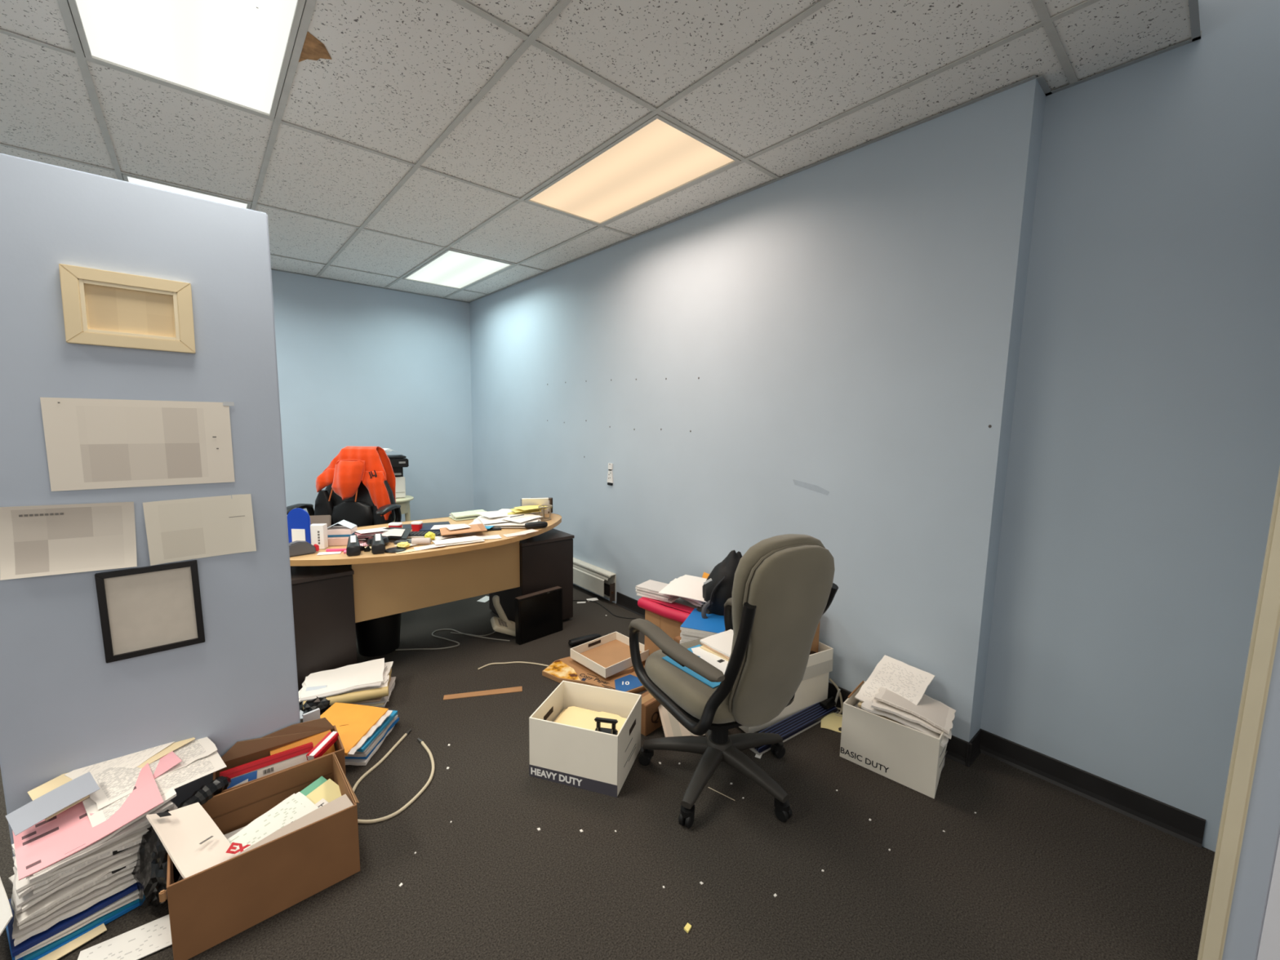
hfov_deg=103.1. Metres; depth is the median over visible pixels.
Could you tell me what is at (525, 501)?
spiral notebook
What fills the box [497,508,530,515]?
loose sheet
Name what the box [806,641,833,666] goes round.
box
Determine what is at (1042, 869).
floor
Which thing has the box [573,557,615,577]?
hood
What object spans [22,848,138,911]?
sheaf
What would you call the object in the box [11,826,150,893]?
sheaf
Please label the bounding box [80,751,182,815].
pink form
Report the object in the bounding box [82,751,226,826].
printed sheet
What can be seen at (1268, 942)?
door
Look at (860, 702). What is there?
sheaf
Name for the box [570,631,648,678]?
lid
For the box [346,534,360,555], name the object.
tape dispenser
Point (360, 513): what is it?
lumbar cushion
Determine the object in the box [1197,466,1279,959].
trim
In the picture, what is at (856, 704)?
paper fill
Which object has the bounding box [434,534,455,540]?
note
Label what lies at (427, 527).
notebook
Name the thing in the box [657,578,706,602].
envelope
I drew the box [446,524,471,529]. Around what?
letter
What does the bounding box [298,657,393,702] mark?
paper stack
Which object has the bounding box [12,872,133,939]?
sheaf
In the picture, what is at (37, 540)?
paper sheet
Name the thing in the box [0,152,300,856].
wall partition
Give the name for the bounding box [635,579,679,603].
packs
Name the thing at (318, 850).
cardboard box
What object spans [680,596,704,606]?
stack
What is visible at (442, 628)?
cable
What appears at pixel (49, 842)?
pink form
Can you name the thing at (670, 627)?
carton
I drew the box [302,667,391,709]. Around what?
folder
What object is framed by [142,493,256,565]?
paper sheet
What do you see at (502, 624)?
telephone
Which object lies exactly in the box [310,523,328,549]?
carton
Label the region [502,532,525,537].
paper form
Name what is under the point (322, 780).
folder
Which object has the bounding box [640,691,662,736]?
carton
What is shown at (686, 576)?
sheaf
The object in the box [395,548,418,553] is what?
slip
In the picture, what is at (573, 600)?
cable
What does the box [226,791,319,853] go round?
envelope
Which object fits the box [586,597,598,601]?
paper slip
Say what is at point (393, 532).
folder
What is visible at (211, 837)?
print
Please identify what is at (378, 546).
tape dispenser
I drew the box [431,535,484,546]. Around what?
pile
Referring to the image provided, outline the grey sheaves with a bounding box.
[656,597,697,613]
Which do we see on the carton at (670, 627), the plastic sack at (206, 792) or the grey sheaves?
the grey sheaves
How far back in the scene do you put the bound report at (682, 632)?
2.63 m
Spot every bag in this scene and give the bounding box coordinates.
[299,696,331,715]
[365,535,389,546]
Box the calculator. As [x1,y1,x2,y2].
[393,538,411,544]
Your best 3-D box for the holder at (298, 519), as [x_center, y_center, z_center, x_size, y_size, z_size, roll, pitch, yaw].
[-1.891,0.267,2.858,0.124,0.232,0.091,1,7,0]
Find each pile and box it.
[344,710,399,765]
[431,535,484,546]
[448,509,487,520]
[467,513,541,528]
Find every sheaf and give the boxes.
[8,852,137,925]
[10,878,136,946]
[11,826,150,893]
[12,835,142,899]
[12,853,134,914]
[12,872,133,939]
[13,844,139,908]
[14,888,138,959]
[17,859,137,926]
[18,866,134,929]
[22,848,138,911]
[26,821,150,879]
[29,800,173,883]
[32,786,176,875]
[33,853,112,894]
[105,800,177,846]
[669,574,706,582]
[854,654,934,705]
[857,701,904,725]
[861,699,948,746]
[871,693,951,739]
[873,686,955,734]
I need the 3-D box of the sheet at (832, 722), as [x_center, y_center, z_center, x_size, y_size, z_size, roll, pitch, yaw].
[0.976,1.216,2.563,0.120,0.020,0.150,4,7,20]
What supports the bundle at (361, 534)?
on the executive desk at (330, 596)
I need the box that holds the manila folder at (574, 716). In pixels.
[555,706,626,733]
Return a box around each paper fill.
[181,826,245,879]
[554,708,566,722]
[854,700,945,770]
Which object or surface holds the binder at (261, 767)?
in the cardboard box at (244, 752)
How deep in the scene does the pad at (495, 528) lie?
3.40 m
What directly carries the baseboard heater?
attached to the wall at (1011, 357)
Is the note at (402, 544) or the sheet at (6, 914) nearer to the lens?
the sheet at (6, 914)
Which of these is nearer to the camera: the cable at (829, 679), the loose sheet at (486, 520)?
the cable at (829, 679)
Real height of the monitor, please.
0.312 m
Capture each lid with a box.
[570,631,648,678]
[802,641,833,680]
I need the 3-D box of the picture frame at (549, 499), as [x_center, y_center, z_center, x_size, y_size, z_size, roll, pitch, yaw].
[-0.783,0.202,3.995,0.170,0.124,0.044,0,7,-9]
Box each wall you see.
[271,268,473,521]
[469,0,1279,852]
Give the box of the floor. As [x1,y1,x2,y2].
[0,584,1214,959]
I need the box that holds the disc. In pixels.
[385,546,406,552]
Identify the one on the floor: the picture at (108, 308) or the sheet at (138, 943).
the sheet at (138, 943)
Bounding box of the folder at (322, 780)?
[300,776,327,795]
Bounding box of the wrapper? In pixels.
[424,531,435,540]
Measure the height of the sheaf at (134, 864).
0.031 m
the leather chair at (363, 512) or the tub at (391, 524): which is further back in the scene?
the leather chair at (363, 512)
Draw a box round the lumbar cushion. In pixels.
[331,501,373,527]
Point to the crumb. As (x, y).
(687, 927)
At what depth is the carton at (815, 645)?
2.71 m
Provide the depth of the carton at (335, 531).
2.95 m
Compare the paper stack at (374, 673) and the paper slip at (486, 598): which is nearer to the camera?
the paper stack at (374, 673)
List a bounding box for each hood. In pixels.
[331,459,365,500]
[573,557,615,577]
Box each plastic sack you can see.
[131,809,182,908]
[177,775,231,808]
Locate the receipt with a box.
[413,543,445,550]
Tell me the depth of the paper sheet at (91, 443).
1.63 m
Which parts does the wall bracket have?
plate, plate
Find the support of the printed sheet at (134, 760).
on the printed sheet at (61, 780)
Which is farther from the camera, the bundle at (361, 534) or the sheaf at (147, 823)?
the bundle at (361, 534)
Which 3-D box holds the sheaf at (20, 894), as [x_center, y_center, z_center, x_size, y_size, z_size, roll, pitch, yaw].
[-1.670,1.093,1.555,0.240,0.026,0.308,6,9,38]
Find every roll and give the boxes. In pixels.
[411,537,431,544]
[568,633,601,646]
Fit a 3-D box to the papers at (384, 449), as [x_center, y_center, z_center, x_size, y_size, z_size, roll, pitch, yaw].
[-2.545,-0.286,5.088,0.312,0.059,0.210,-4,8,-34]
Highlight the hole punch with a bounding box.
[594,716,617,735]
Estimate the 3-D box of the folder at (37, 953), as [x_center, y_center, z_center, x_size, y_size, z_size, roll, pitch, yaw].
[-1.664,1.274,1.572,0.250,0.010,0.320,6,8,37]
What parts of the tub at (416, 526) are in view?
lid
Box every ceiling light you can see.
[67,0,305,119]
[122,172,251,208]
[402,248,514,289]
[524,114,740,225]
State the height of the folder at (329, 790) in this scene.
0.051 m
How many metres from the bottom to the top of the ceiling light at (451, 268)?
0.087 m
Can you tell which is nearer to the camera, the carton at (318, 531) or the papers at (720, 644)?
the papers at (720, 644)
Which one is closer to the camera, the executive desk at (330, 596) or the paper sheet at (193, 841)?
the paper sheet at (193, 841)
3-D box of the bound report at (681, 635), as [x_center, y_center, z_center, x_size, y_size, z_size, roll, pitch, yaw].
[0.368,0.807,2.761,0.225,0.019,0.285,4,7,21]
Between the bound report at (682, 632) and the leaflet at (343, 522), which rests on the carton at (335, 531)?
the leaflet at (343, 522)
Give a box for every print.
[199,835,213,844]
[586,673,615,689]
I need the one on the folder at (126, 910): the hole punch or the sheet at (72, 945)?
the sheet at (72, 945)
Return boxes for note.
[396,541,410,547]
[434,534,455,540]
[475,534,501,539]
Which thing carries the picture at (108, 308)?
attached to the picture frame at (101, 308)
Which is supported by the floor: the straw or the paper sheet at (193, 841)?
the straw
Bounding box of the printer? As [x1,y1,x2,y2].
[387,454,408,497]
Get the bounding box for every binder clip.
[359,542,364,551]
[364,543,371,551]
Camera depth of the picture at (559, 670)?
2.97 m
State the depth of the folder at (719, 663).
2.12 m
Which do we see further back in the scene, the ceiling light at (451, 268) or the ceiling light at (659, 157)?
the ceiling light at (451, 268)
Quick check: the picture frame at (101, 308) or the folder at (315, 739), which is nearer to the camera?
the picture frame at (101, 308)
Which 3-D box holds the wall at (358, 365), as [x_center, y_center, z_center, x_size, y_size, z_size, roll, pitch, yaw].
[-4.146,-0.596,4.372,5.500,3.000,0.140,-5,9,-41]
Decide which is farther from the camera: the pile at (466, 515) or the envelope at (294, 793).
the pile at (466, 515)
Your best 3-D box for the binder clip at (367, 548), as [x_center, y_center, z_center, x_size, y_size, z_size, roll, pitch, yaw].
[-1.517,0.374,2.829,0.028,0.039,0.036,0,7,-12]
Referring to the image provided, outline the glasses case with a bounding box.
[524,521,547,528]
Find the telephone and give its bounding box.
[490,595,515,636]
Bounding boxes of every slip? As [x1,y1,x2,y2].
[315,798,328,807]
[316,551,342,555]
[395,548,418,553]
[477,595,488,602]
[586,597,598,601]
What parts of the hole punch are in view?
post, lever, post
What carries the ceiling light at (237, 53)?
attached to the ceiling
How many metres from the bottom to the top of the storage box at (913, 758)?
0.267 m
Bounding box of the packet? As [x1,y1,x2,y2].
[306,731,338,760]
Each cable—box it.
[352,728,435,823]
[395,628,510,650]
[450,631,496,635]
[477,661,548,669]
[573,600,635,618]
[828,678,843,714]
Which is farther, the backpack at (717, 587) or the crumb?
the backpack at (717, 587)
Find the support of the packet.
in the cardboard box at (244, 752)
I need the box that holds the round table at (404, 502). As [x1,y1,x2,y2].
[392,495,413,522]
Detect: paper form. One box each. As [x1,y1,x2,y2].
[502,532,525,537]
[515,528,537,533]
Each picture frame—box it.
[58,263,195,353]
[94,560,204,662]
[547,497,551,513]
[551,497,552,512]
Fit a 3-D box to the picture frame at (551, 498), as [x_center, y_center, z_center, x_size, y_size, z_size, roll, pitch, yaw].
[-0.776,0.199,4.019,0.170,0.124,0.044,0,7,-9]
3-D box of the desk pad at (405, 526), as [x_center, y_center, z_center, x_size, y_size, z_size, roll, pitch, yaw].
[-1.466,0.314,3.499,0.300,0.003,0.180,-2,8,-26]
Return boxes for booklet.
[484,525,493,528]
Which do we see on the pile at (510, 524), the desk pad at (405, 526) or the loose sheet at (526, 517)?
the loose sheet at (526, 517)
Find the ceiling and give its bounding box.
[0,0,1202,302]
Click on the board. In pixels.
(314, 714)
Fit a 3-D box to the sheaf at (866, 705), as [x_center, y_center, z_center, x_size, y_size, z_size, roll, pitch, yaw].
[1.166,1.029,2.231,0.338,0.069,0.239,6,8,36]
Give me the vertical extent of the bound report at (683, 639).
0.019 m
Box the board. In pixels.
[302,707,319,722]
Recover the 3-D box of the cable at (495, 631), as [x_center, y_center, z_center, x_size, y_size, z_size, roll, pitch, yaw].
[-1.120,1.064,3.555,0.378,0.006,0.140,-2,7,-24]
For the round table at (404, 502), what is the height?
0.671 m
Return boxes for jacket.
[315,445,395,519]
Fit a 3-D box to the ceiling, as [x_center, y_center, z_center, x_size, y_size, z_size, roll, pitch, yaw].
[-2.128,-1.681,2.046,5.660,0.141,5.790,-5,9,-41]
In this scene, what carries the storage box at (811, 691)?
on the floor
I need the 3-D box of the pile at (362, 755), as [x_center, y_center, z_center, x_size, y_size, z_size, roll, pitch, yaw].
[-1.286,1.167,2.333,0.230,0.082,0.322,1,7,0]
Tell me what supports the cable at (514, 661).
on the floor
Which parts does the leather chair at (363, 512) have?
armrest, backrest, armrest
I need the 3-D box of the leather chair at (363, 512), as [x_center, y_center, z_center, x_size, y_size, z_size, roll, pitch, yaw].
[-2.199,0.399,3.775,0.734,1.233,0.650,1,7,-4]
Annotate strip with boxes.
[443,686,522,700]
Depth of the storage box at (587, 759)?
2.10 m
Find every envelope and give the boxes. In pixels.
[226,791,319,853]
[240,793,294,831]
[320,702,392,755]
[439,523,487,535]
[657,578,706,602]
[702,572,709,578]
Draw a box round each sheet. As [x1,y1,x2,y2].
[0,502,137,580]
[0,877,13,935]
[5,771,100,835]
[27,737,195,820]
[37,923,106,959]
[40,397,235,491]
[64,741,174,797]
[77,914,172,959]
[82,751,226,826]
[89,737,217,809]
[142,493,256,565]
[146,802,250,879]
[475,511,511,517]
[478,515,511,524]
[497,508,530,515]
[500,512,542,523]
[820,712,842,732]
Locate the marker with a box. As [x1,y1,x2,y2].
[325,548,346,551]
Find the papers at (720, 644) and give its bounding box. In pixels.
[699,629,733,661]
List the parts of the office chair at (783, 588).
arm plate, arm, seat, arm frame, arm, arm, arm, arm, backrest, arm frame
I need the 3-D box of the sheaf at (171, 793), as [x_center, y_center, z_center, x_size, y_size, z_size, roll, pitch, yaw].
[-1.655,1.028,1.562,0.233,0.059,0.306,6,8,34]
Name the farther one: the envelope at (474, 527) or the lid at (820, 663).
the envelope at (474, 527)
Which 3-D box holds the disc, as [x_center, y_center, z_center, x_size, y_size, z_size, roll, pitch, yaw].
[-1.368,0.390,2.847,0.112,0.008,0.112,-5,9,-41]
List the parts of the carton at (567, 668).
blue panel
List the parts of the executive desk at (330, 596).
modesty panel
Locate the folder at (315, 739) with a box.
[270,729,335,755]
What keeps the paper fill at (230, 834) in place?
in the cardboard box at (318, 850)
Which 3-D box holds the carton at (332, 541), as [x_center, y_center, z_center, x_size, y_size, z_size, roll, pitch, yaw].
[-1.744,0.349,2.981,0.160,0.044,0.120,-1,7,-15]
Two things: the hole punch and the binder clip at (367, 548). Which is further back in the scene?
the binder clip at (367, 548)
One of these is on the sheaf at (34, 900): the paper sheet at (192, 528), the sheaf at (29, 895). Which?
the sheaf at (29, 895)
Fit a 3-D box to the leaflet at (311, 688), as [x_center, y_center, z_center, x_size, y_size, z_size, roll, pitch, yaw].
[-1.616,1.095,2.512,0.090,0.093,0.136,-1,7,-15]
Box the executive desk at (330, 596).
[289,513,574,691]
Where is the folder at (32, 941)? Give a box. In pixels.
[7,882,137,957]
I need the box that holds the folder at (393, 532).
[362,527,412,541]
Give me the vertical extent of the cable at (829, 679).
0.146 m
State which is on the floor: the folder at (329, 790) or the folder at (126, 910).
the folder at (126, 910)
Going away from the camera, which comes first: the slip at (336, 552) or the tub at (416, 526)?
the slip at (336, 552)
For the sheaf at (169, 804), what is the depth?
1.49 m
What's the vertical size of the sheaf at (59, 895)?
0.030 m
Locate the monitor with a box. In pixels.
[514,586,563,644]
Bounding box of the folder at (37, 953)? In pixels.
[22,898,139,959]
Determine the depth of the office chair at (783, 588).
1.83 m
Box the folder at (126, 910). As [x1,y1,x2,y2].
[5,902,139,959]
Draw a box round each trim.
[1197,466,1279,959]
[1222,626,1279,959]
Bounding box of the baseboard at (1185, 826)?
[615,591,1205,848]
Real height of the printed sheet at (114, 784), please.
0.072 m
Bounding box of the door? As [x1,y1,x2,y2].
[1254,823,1279,959]
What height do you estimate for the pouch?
0.116 m
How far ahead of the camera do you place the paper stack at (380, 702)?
2.61 m
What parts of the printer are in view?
lid, paper drawer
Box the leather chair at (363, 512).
[286,479,401,567]
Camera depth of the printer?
5.09 m
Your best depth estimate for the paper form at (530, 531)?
3.37 m
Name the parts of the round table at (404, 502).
leg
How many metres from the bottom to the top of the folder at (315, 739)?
0.088 m
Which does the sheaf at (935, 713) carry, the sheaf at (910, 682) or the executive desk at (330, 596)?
the sheaf at (910, 682)
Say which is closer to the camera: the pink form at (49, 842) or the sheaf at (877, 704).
the pink form at (49, 842)
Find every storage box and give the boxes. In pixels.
[528,680,641,797]
[738,671,829,733]
[840,680,954,799]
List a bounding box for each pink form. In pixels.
[12,763,163,880]
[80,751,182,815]
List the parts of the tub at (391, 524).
lid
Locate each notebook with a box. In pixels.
[418,524,439,531]
[520,497,548,514]
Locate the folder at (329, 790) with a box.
[306,778,341,804]
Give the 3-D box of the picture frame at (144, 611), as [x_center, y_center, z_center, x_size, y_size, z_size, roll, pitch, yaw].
[-1.625,0.433,1.698,0.243,0.295,0.016,-6,10,-41]
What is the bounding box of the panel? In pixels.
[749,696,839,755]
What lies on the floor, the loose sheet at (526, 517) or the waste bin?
the waste bin
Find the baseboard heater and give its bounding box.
[573,557,615,601]
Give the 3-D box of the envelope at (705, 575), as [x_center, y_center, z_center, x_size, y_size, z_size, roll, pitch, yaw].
[0.453,0.657,3.300,0.037,0.086,0.163,-3,8,-31]
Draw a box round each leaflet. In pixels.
[299,684,327,719]
[327,520,356,528]
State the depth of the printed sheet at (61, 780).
1.58 m
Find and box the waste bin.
[355,613,401,656]
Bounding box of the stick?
[834,688,840,706]
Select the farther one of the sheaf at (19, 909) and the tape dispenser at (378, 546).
the tape dispenser at (378, 546)
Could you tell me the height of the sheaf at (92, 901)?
0.018 m
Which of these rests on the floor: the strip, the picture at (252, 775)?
the strip
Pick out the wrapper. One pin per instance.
(429, 535)
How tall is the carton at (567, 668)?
0.052 m
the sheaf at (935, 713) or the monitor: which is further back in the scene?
the monitor
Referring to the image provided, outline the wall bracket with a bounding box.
[607,462,613,485]
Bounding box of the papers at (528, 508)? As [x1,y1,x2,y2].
[507,505,547,514]
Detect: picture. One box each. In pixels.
[84,284,176,337]
[226,770,257,789]
[542,660,580,680]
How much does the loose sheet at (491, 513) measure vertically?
0.020 m
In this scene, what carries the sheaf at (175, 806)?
on the sheaf at (23, 883)
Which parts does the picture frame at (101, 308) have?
moulding, moulding, moulding, moulding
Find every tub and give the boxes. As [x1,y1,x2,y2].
[387,522,402,527]
[410,520,422,531]
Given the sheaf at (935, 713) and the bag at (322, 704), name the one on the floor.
the bag at (322, 704)
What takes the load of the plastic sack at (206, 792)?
on the cardboard box at (318, 850)
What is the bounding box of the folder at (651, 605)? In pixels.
[637,596,694,622]
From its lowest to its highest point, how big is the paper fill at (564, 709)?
0.125 m
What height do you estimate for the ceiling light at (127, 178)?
0.087 m
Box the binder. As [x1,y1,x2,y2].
[309,515,331,528]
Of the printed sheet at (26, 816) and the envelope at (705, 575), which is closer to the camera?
the printed sheet at (26, 816)
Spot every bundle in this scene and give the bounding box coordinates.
[354,527,389,542]
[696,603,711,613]
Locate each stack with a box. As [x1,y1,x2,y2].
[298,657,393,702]
[351,676,395,707]
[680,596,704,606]
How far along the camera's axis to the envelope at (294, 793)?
1.69 m
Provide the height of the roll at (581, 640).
0.044 m
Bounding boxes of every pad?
[402,521,449,528]
[486,527,502,530]
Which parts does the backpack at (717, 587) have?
handle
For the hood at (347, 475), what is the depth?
3.82 m
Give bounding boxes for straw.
[707,786,734,800]
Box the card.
[430,524,463,529]
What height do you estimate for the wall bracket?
0.178 m
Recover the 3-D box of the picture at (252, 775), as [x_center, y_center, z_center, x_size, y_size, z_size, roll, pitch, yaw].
[-1.409,1.122,1.797,0.101,0.142,0.002,-5,-13,-40]
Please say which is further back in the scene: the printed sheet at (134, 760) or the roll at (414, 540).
the roll at (414, 540)
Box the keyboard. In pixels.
[388,531,445,538]
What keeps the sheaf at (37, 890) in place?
on the sheaf at (29, 895)
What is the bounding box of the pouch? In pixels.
[657,703,705,737]
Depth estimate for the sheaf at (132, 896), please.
1.46 m
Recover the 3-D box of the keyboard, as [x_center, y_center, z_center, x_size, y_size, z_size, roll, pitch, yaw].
[-1.396,0.343,3.187,0.360,0.022,0.126,0,7,-5]
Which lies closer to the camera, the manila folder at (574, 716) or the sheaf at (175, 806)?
the sheaf at (175, 806)
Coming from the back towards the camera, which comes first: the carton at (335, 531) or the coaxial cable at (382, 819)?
the carton at (335, 531)
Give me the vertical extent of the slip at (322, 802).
0.022 m
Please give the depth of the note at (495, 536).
3.19 m
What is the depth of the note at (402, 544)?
2.88 m
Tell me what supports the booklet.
on the executive desk at (330, 596)
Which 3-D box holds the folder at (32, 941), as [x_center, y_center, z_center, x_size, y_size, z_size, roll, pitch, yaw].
[-1.672,1.237,1.556,0.245,0.020,0.330,6,8,36]
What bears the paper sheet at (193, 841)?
on the envelope at (297, 806)
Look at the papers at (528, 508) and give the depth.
3.75 m
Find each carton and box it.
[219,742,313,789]
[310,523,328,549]
[327,525,357,537]
[327,537,359,546]
[542,656,646,693]
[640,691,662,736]
[644,609,682,662]
[673,635,681,644]
[810,620,820,653]
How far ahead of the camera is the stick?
2.67 m
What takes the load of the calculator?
on the executive desk at (330, 596)
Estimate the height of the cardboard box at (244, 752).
0.285 m
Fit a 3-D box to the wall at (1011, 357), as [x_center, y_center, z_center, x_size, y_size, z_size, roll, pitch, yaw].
[0.129,-0.715,3.925,0.402,3.500,6.380,-5,9,-41]
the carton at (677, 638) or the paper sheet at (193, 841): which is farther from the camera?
the carton at (677, 638)
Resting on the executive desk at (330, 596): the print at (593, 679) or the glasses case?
the glasses case
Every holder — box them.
[287,507,311,543]
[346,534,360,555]
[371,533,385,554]
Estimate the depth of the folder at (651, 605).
2.95 m
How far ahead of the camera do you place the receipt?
2.92 m
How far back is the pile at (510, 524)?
3.50 m
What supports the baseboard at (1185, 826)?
attached to the wall at (1011, 357)
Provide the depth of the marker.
2.79 m
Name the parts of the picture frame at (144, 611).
moulding, moulding, moulding, moulding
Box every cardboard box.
[159,752,359,959]
[213,717,346,795]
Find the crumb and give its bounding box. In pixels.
[684,922,691,933]
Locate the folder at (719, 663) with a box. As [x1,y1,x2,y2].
[662,644,728,688]
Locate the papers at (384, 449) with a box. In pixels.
[382,448,404,454]
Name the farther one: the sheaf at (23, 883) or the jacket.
the jacket
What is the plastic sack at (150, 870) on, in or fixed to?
on the floor
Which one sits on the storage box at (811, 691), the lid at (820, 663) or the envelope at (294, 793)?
the lid at (820, 663)
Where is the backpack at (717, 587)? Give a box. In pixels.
[701,550,742,618]
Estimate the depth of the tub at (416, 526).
3.31 m
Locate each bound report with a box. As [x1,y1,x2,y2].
[680,608,725,635]
[680,630,711,637]
[680,633,702,639]
[680,637,695,641]
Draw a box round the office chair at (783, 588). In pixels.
[628,533,838,828]
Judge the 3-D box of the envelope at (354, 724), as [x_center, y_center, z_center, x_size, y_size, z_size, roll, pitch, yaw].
[-1.326,1.107,2.274,0.290,0.043,0.301,2,7,5]
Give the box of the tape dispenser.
[288,540,319,556]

